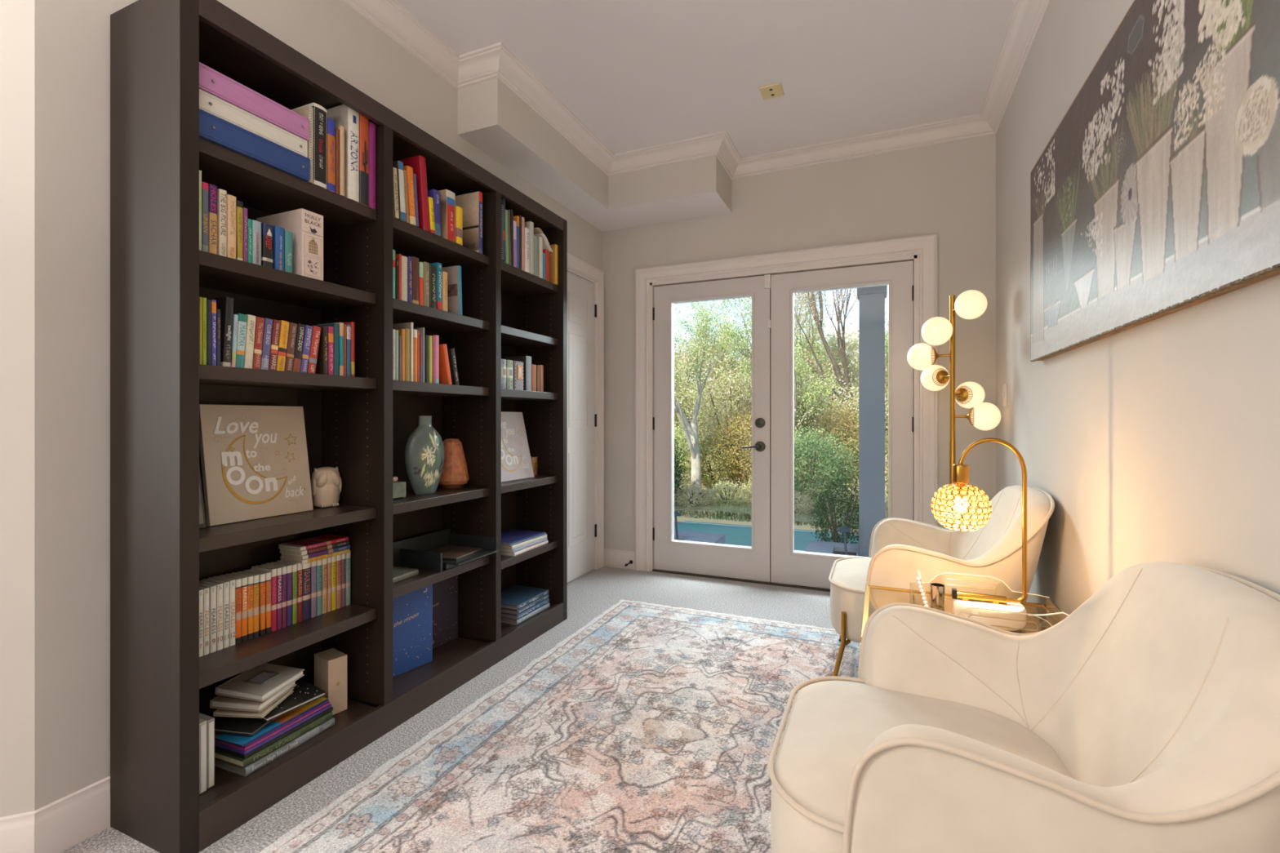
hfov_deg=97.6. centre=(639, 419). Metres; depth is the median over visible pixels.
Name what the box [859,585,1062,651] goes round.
side table
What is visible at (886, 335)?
tree
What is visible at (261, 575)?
book
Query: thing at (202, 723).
album
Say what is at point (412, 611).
scrapbook
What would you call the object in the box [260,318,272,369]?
book
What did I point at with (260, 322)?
book
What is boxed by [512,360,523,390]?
book
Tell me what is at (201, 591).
book
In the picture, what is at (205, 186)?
book
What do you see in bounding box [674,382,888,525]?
hillside
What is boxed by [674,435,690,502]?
shrub
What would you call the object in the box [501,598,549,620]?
book
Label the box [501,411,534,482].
sign
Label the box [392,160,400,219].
book
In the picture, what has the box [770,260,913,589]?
door
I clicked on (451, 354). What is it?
book
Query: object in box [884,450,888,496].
shrub
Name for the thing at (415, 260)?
book
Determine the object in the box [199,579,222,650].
book
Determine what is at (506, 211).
book
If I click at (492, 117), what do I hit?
soffit
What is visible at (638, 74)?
ceiling
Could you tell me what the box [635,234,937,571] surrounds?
trim
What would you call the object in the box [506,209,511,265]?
book
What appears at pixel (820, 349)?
tree
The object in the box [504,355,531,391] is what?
book
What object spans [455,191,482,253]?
book
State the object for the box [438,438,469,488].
vase
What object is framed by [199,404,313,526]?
sign
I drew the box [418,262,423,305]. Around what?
book
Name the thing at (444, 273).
book
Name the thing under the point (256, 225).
book
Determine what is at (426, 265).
book
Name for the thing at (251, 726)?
notebook
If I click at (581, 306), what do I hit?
door
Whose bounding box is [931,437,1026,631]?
table lamp
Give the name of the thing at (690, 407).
shrub
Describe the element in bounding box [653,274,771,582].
door
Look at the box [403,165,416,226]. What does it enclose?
book
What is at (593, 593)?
floor
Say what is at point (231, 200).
book
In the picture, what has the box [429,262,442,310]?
book
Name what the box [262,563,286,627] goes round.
book
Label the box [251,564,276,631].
book
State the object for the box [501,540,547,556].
book
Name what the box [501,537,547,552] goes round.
book
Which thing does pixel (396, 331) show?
book
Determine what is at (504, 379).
book
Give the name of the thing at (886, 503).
shrub
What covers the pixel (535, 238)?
book
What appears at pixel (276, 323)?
book
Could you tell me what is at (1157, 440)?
wall
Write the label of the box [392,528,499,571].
paper tray
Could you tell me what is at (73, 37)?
wall
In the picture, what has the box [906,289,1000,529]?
floor lamp
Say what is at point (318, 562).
book
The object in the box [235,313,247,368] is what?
book
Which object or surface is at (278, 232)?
book
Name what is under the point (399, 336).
book
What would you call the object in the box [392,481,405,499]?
pot
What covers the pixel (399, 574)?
book
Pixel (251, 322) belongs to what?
book
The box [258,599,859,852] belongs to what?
area rug
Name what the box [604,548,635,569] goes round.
baseboard
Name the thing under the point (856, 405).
shrub
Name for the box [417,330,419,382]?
book
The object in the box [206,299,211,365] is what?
book
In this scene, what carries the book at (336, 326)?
on the bookcase
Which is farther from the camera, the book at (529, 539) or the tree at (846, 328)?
the tree at (846, 328)
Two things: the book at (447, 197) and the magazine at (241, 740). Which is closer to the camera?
the magazine at (241, 740)
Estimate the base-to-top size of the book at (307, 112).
0.232 m
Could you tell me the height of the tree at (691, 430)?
4.707 m
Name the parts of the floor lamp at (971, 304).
globe, globe, globe, globe, globe, globe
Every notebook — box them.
[213,716,274,736]
[260,678,326,722]
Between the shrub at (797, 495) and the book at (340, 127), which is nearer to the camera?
the book at (340, 127)
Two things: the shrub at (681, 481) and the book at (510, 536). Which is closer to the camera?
the book at (510, 536)
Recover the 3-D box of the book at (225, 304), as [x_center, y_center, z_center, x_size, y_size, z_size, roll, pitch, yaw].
[-1.175,-0.238,1.554,0.109,0.193,0.029,0,0,23]
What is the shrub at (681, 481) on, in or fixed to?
on the hillside
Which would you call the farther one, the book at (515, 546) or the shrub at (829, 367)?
the shrub at (829, 367)
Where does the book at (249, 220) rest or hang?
on the bookcase
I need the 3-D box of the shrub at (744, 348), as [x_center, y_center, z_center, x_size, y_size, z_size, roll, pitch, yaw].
[4.375,-1.079,19.958,3.573,2.988,3.618,0,0,13]
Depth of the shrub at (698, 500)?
10.68 m
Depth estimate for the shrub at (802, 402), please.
13.32 m
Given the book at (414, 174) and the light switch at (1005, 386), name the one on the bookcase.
the book at (414, 174)
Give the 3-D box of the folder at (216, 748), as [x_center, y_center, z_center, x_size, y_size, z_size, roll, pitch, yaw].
[-1.155,0.949,1.741,0.210,0.010,0.285,0,0,21]
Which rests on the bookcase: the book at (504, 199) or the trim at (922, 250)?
the book at (504, 199)
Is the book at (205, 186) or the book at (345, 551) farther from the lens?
the book at (345, 551)
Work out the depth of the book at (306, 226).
1.73 m
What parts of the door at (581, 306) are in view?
panel, panel, panel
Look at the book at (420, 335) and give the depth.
2.17 m
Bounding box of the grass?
[674,500,887,529]
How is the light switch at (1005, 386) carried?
attached to the wall at (1157, 440)
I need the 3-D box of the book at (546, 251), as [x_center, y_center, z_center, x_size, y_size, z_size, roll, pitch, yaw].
[-0.561,-0.807,2.970,0.171,0.161,0.037,0,0,23]
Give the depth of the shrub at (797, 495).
9.88 m
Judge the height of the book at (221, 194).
0.184 m
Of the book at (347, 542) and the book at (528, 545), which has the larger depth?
the book at (528, 545)
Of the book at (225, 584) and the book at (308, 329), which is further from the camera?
the book at (308, 329)
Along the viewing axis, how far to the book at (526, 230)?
2.77 m
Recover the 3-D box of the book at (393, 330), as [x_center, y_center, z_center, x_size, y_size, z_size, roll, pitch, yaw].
[-0.968,-0.235,2.080,0.145,0.188,0.019,0,0,23]
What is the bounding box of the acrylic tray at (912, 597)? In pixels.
[909,572,1062,631]
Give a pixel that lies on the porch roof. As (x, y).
(887, 285)
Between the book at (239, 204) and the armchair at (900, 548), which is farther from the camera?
the armchair at (900, 548)
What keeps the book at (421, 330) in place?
on the bookcase
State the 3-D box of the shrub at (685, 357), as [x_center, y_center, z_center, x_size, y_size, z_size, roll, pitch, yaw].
[2.258,-1.392,19.532,3.660,4.213,3.578,0,0,34]
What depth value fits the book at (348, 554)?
1.98 m
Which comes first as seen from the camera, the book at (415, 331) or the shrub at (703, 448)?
the book at (415, 331)
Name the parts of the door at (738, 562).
lever handle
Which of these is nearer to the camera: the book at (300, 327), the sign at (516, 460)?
the book at (300, 327)
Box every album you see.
[199,712,214,789]
[199,718,206,794]
[209,681,296,711]
[213,688,293,718]
[215,662,304,702]
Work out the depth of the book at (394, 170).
2.02 m
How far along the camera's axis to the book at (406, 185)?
2.06 m
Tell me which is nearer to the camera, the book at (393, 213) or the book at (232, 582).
the book at (232, 582)
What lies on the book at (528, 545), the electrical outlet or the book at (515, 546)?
the book at (515, 546)
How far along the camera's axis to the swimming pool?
9.08 m
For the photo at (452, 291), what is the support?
attached to the book at (454, 273)
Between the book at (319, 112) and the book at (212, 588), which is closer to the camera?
the book at (212, 588)
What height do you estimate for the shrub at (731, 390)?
2.942 m
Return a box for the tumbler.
[929,582,945,604]
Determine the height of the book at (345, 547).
0.014 m
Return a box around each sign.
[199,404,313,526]
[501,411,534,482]
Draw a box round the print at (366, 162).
[362,140,367,174]
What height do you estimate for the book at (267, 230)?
0.130 m
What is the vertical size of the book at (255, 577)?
0.186 m
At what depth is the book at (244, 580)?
1.66 m
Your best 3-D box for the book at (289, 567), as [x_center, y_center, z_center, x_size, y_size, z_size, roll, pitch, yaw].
[-1.160,0.562,1.804,0.100,0.191,0.017,0,0,23]
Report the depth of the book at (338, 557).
1.94 m
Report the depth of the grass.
9.98 m
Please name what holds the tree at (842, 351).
on the hillside
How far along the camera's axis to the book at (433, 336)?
2.23 m
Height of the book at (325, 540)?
0.012 m
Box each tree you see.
[674,301,746,497]
[687,297,842,462]
[692,304,746,422]
[708,290,836,368]
[724,353,751,444]
[741,288,858,469]
[794,310,829,401]
[807,328,858,417]
[857,287,888,321]
[884,311,888,373]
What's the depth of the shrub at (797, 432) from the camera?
11.26 m
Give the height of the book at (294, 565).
0.190 m
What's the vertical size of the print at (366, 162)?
0.118 m
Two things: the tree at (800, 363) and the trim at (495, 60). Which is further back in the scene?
the tree at (800, 363)
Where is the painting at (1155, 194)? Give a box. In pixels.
[1030,0,1279,361]
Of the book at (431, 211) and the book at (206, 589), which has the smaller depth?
the book at (206, 589)
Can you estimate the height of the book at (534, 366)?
0.139 m
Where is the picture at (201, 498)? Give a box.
[199,486,204,524]
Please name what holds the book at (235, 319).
on the bookcase
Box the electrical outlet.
[759,82,784,99]
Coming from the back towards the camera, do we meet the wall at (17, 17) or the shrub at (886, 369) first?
the shrub at (886, 369)
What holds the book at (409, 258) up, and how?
on the bookcase
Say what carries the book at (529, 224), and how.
on the bookcase
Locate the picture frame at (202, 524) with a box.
[199,467,206,528]
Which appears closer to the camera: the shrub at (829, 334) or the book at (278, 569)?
the book at (278, 569)
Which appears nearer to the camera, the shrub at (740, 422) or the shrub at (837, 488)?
the shrub at (837, 488)
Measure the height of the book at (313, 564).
0.192 m
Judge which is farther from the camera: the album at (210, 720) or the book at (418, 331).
the book at (418, 331)
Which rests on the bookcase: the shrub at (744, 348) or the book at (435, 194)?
the book at (435, 194)
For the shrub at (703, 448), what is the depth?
11.94 m
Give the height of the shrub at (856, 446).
1.442 m
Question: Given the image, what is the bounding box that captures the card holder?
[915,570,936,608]
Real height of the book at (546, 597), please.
0.024 m
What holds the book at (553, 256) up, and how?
on the bookcase
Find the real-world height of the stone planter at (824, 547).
0.302 m
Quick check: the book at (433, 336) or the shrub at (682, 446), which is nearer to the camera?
the book at (433, 336)
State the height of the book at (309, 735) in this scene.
0.024 m
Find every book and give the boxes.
[199,169,201,250]
[199,297,201,364]
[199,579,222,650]
[199,582,216,653]
[199,586,208,655]
[199,588,203,657]
[201,181,208,252]
[201,297,206,364]
[203,577,229,648]
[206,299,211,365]
[208,183,217,254]
[208,297,234,366]
[208,576,235,646]
[210,299,216,365]
[214,711,333,768]
[214,717,334,777]
[216,309,220,365]
[217,188,226,257]
[218,574,241,644]
[222,573,247,642]
[226,194,236,259]
[230,572,253,639]
[231,314,238,367]
[234,571,258,637]
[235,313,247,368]
[236,200,243,261]
[241,569,265,635]
[243,207,247,262]
[244,314,256,368]
[245,568,271,633]
[247,218,252,262]
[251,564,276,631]
[252,219,261,265]
[252,316,264,368]
[256,208,323,280]
[259,564,281,630]
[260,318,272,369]
[261,222,273,268]
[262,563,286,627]
[268,319,280,370]
[270,561,292,626]
[273,226,284,271]
[273,560,297,624]
[275,320,289,371]
[278,534,348,551]
[279,540,349,555]
[279,560,302,622]
[280,544,350,559]
[280,548,350,564]
[284,230,293,273]
[284,322,297,371]
[290,102,326,189]
[292,323,305,372]
[293,105,314,183]
[300,324,312,373]
[302,562,311,620]
[306,325,320,373]
[311,560,316,617]
[313,323,339,375]
[315,327,328,374]
[316,559,321,615]
[317,322,343,376]
[320,326,333,375]
[321,558,327,613]
[326,104,359,202]
[326,117,335,192]
[327,556,331,612]
[331,555,336,610]
[334,128,339,194]
[335,124,344,196]
[336,554,341,608]
[341,553,346,607]
[342,321,355,377]
[343,324,346,376]
[345,324,351,376]
[346,551,350,605]
[358,113,368,206]
[368,121,376,209]
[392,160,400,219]
[392,167,399,218]
[392,172,395,217]
[392,249,395,298]
[392,322,413,381]
[392,328,395,380]
[392,566,418,583]
[394,160,406,222]
[394,328,404,381]
[395,253,401,300]
[395,258,398,299]
[395,329,398,380]
[397,155,430,231]
[398,335,400,380]
[401,255,407,301]
[401,328,409,381]
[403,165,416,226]
[403,169,409,223]
[405,256,412,302]
[410,256,418,304]
[413,173,418,226]
[413,327,424,382]
[413,329,417,382]
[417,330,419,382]
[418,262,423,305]
[419,334,422,382]
[422,261,429,306]
[424,334,428,382]
[427,189,440,236]
[427,196,435,233]
[428,335,431,382]
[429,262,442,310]
[429,264,436,308]
[431,335,435,383]
[434,334,439,383]
[439,189,455,242]
[439,343,452,384]
[442,265,462,315]
[442,271,447,311]
[447,348,459,385]
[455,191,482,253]
[455,205,462,245]
[501,198,505,262]
[501,199,503,262]
[501,359,506,389]
[501,528,545,544]
[501,533,546,546]
[501,533,546,549]
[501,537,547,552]
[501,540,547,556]
[501,585,548,610]
[501,594,549,615]
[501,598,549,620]
[501,603,550,625]
[504,209,508,264]
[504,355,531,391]
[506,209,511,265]
[506,360,513,389]
[509,208,513,266]
[512,220,517,267]
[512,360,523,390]
[513,215,519,268]
[518,215,521,270]
[521,217,524,271]
[524,221,534,275]
[524,227,529,273]
[531,364,533,391]
[533,235,538,277]
[533,364,536,391]
[536,364,539,391]
[537,236,542,279]
[539,364,543,391]
[542,248,549,281]
[542,253,545,279]
[549,244,558,284]
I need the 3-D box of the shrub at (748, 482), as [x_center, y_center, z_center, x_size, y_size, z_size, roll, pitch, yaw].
[2.344,1.381,10.823,0.963,0.806,0.994,0,0,-22]
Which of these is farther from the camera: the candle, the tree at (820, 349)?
the tree at (820, 349)
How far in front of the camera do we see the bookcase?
1.73 m
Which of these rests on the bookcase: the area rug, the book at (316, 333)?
the book at (316, 333)
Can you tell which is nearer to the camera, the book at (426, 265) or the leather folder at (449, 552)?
the book at (426, 265)
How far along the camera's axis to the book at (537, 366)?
2.91 m
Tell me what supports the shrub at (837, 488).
on the hillside
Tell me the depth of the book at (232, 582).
1.63 m
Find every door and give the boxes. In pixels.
[567,271,596,582]
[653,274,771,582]
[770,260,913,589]
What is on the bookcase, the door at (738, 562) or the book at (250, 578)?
the book at (250, 578)
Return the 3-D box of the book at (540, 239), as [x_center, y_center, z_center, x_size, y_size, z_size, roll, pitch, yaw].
[-0.593,-0.831,2.920,0.190,0.209,0.032,0,0,23]
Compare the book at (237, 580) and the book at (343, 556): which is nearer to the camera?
the book at (237, 580)
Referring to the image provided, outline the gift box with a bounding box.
[314,648,346,715]
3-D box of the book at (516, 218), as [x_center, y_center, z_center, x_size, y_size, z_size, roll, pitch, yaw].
[-0.672,-0.852,2.736,0.190,0.252,0.016,0,0,23]
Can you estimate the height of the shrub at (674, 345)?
3.577 m
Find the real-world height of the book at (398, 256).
0.175 m
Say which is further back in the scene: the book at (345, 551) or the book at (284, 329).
the book at (345, 551)
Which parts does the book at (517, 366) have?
label frame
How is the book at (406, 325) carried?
on the bookcase
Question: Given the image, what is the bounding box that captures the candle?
[530,456,537,475]
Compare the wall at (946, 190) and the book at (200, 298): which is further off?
the wall at (946, 190)
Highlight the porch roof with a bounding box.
[679,284,888,303]
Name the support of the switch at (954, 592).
attached to the table lamp at (961, 600)
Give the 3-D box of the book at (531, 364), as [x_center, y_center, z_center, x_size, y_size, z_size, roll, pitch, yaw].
[-0.610,-0.211,2.899,0.135,0.140,0.011,0,0,23]
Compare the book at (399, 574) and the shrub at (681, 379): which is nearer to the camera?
the book at (399, 574)
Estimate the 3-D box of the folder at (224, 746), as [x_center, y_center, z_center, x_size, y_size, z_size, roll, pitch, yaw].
[-1.158,0.939,1.741,0.210,0.009,0.281,0,0,21]
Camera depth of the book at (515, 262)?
2.67 m
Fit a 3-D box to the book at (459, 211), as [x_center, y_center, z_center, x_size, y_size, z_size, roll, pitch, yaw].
[-0.825,-0.803,2.358,0.171,0.153,0.038,0,0,23]
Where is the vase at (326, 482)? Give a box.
[310,466,342,508]
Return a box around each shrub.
[674,326,751,425]
[674,345,711,422]
[674,378,693,452]
[674,379,740,457]
[674,422,705,478]
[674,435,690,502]
[674,471,694,499]
[674,481,717,507]
[684,434,751,490]
[688,355,751,473]
[704,477,751,506]
[706,402,751,488]
[719,347,799,416]
[738,475,751,505]
[739,382,828,458]
[741,448,807,478]
[742,333,853,424]
[794,351,858,448]
[794,420,848,488]
[794,421,858,508]
[794,488,817,515]
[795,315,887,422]
[801,481,853,514]
[807,475,858,543]
[809,400,858,483]
[810,377,888,475]
[826,348,888,426]
[838,431,888,493]
[839,475,888,511]
[884,362,888,442]
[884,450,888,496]
[884,497,888,516]
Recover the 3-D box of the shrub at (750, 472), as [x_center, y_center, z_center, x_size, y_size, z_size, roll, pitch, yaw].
[2.791,0.995,12.215,1.543,1.221,1.567,0,0,-30]
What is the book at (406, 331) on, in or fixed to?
on the bookcase
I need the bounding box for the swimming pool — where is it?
[674,520,858,551]
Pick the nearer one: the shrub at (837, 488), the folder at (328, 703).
the folder at (328, 703)
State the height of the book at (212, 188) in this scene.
0.188 m
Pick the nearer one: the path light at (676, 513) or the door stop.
the door stop
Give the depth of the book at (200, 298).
1.47 m
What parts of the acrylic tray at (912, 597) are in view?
handle panel, handle panel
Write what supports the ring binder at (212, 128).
on the bookcase
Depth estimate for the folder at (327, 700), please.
1.70 m
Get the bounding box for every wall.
[0,0,35,817]
[35,0,602,810]
[602,134,995,551]
[995,0,1279,620]
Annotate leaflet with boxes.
[533,227,549,243]
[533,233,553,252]
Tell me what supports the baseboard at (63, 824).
attached to the wall at (73, 37)
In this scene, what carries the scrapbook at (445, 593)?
on the bookcase
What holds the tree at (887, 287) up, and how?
on the hillside
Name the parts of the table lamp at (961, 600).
bulb, lamp shade, arched arm, power cord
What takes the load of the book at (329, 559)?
on the bookcase
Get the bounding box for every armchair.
[767,561,1279,852]
[828,484,1054,675]
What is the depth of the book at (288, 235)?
1.68 m
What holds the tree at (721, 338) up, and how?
on the hillside
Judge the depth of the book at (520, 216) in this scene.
2.71 m
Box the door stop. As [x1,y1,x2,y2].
[624,560,632,566]
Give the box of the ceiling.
[395,0,1017,158]
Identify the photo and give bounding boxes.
[245,670,279,684]
[447,284,457,297]
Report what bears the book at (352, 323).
on the bookcase
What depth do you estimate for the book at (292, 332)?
1.70 m
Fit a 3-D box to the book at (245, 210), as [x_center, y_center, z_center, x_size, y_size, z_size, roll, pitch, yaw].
[-1.164,-0.513,1.593,0.136,0.155,0.011,0,0,23]
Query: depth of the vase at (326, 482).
1.94 m
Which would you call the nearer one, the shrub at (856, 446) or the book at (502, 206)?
the book at (502, 206)
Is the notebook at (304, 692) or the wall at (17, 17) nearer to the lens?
the wall at (17, 17)
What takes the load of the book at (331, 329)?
on the bookcase
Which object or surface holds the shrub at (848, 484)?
on the hillside
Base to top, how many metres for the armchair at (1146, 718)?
0.811 m
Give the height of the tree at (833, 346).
3.331 m
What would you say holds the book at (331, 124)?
on the bookcase
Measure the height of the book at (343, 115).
0.312 m
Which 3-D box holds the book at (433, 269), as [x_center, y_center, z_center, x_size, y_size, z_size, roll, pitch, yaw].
[-0.884,-0.523,2.253,0.145,0.175,0.036,0,0,23]
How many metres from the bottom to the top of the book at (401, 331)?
0.196 m
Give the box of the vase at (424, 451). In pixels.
[404,415,444,494]
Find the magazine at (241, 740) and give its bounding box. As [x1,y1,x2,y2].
[214,697,327,746]
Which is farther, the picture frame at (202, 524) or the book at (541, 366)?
the book at (541, 366)
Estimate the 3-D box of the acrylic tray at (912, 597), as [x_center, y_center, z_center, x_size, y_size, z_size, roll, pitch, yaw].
[1.044,0.568,1.689,0.400,0.101,0.381,0,0,23]
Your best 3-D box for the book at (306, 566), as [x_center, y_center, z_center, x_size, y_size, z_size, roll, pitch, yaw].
[-1.137,0.562,1.858,0.100,0.191,0.029,0,0,23]
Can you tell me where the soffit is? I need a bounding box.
[457,77,731,231]
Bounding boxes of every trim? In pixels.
[342,0,1049,179]
[567,253,604,569]
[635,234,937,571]
[652,568,830,591]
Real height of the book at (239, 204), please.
0.169 m
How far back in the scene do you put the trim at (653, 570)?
3.76 m
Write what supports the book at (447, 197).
on the bookcase
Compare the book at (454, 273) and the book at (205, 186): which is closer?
the book at (205, 186)
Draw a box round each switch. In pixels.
[951,587,957,599]
[1002,383,1007,406]
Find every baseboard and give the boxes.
[0,697,351,852]
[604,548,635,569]
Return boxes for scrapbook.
[392,584,432,677]
[432,574,457,648]
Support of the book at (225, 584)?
on the bookcase
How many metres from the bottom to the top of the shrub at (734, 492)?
0.686 m
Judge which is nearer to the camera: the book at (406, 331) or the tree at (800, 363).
the book at (406, 331)
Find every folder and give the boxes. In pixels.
[214,702,330,751]
[214,704,331,755]
[214,706,333,759]
[243,699,328,747]
[430,545,482,559]
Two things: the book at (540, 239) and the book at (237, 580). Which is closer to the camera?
the book at (237, 580)
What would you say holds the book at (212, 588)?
on the bookcase
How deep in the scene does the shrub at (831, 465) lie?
10.26 m
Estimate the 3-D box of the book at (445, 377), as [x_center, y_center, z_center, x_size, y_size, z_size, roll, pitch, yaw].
[-0.857,-0.226,2.337,0.144,0.168,0.054,0,0,23]
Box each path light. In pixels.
[674,510,681,540]
[836,525,852,555]
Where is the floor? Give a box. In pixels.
[61,566,834,852]
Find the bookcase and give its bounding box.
[110,0,567,852]
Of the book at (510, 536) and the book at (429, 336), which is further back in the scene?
the book at (510, 536)
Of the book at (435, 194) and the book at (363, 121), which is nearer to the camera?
the book at (363, 121)
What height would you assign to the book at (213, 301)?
0.178 m
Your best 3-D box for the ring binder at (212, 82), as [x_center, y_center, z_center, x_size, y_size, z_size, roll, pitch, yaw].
[-1.187,-0.882,1.619,0.264,0.064,0.302,0,0,23]
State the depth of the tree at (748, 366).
16.13 m
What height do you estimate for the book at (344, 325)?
0.174 m
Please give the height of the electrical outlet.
0.010 m
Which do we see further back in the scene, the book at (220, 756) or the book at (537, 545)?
the book at (537, 545)
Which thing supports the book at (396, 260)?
on the bookcase
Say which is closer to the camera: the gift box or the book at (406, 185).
the gift box
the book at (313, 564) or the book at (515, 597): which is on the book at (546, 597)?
the book at (515, 597)
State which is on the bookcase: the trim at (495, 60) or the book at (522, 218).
the book at (522, 218)
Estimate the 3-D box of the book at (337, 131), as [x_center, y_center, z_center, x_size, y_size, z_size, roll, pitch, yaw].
[-1.063,-0.830,1.842,0.200,0.208,0.013,0,0,23]
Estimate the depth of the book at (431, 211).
2.18 m
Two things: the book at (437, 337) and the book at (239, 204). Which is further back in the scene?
the book at (437, 337)
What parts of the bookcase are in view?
panel, shelf, shelf, shelf, shelf, shelf, shelf, panel, panel, rail, rail, shelf, shelf, shelf, shelf, shelf, shelf, shelf, shelf, shelf, shelf, shelf, shelf, panel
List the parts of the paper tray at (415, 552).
panel, rail, panel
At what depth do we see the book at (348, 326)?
1.88 m
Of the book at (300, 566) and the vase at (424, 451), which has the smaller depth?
the book at (300, 566)
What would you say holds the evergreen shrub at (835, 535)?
on the ground
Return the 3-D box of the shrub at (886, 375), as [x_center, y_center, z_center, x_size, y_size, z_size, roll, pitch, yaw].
[6.291,-0.093,12.639,2.192,2.960,2.159,0,0,-15]
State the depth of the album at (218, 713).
1.63 m
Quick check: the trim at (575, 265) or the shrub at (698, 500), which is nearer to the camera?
the trim at (575, 265)
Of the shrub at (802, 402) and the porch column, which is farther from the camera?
the shrub at (802, 402)
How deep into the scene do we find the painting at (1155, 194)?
1.23 m
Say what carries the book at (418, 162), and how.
on the bookcase
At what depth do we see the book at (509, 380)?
2.69 m
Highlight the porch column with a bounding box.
[857,284,887,557]
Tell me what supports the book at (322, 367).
on the bookcase
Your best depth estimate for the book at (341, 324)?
1.85 m
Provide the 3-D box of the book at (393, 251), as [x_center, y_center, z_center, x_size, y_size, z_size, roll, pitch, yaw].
[-0.964,-0.526,2.069,0.144,0.182,0.020,0,0,23]
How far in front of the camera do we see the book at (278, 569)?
1.75 m
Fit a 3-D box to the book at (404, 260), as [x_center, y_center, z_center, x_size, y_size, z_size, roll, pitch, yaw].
[-0.943,-0.521,2.119,0.144,0.172,0.030,0,0,23]
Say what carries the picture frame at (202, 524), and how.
on the bookcase
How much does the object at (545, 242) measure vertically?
0.061 m
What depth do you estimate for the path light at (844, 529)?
6.38 m
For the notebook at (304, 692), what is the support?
on the notebook at (251, 726)
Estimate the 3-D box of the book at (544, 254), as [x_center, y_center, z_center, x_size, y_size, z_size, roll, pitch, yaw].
[-0.573,-0.794,2.942,0.171,0.135,0.019,0,0,23]
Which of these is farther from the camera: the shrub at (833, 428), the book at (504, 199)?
the shrub at (833, 428)
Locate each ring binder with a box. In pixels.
[199,62,309,140]
[199,88,307,157]
[199,108,310,181]
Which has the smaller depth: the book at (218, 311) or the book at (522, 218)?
the book at (218, 311)
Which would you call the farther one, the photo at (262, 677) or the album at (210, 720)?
the photo at (262, 677)
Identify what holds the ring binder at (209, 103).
on the ring binder at (212, 128)
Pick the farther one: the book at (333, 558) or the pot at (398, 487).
the pot at (398, 487)
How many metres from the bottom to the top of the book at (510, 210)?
0.265 m
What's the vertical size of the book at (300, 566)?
0.191 m
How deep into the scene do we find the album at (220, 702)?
1.63 m
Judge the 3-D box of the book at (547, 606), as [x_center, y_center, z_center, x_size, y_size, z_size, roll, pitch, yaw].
[-0.636,0.990,2.894,0.216,0.024,0.285,0,0,24]
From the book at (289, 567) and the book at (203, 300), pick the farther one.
the book at (289, 567)
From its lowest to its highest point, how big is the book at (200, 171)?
0.214 m
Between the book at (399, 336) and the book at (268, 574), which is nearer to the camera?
the book at (268, 574)
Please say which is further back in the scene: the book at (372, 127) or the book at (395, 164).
the book at (395, 164)
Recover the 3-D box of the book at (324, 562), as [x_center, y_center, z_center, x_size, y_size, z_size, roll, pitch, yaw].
[-1.111,0.563,1.917,0.100,0.189,0.019,0,0,23]
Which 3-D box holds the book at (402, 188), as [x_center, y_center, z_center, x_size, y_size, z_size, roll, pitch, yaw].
[-0.954,-0.833,2.082,0.190,0.212,0.040,0,0,23]
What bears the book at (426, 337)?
on the bookcase
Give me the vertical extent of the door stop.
0.032 m
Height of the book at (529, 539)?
0.008 m
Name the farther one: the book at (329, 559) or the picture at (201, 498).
the book at (329, 559)
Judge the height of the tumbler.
0.060 m
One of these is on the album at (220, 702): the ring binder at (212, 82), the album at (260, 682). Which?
the album at (260, 682)

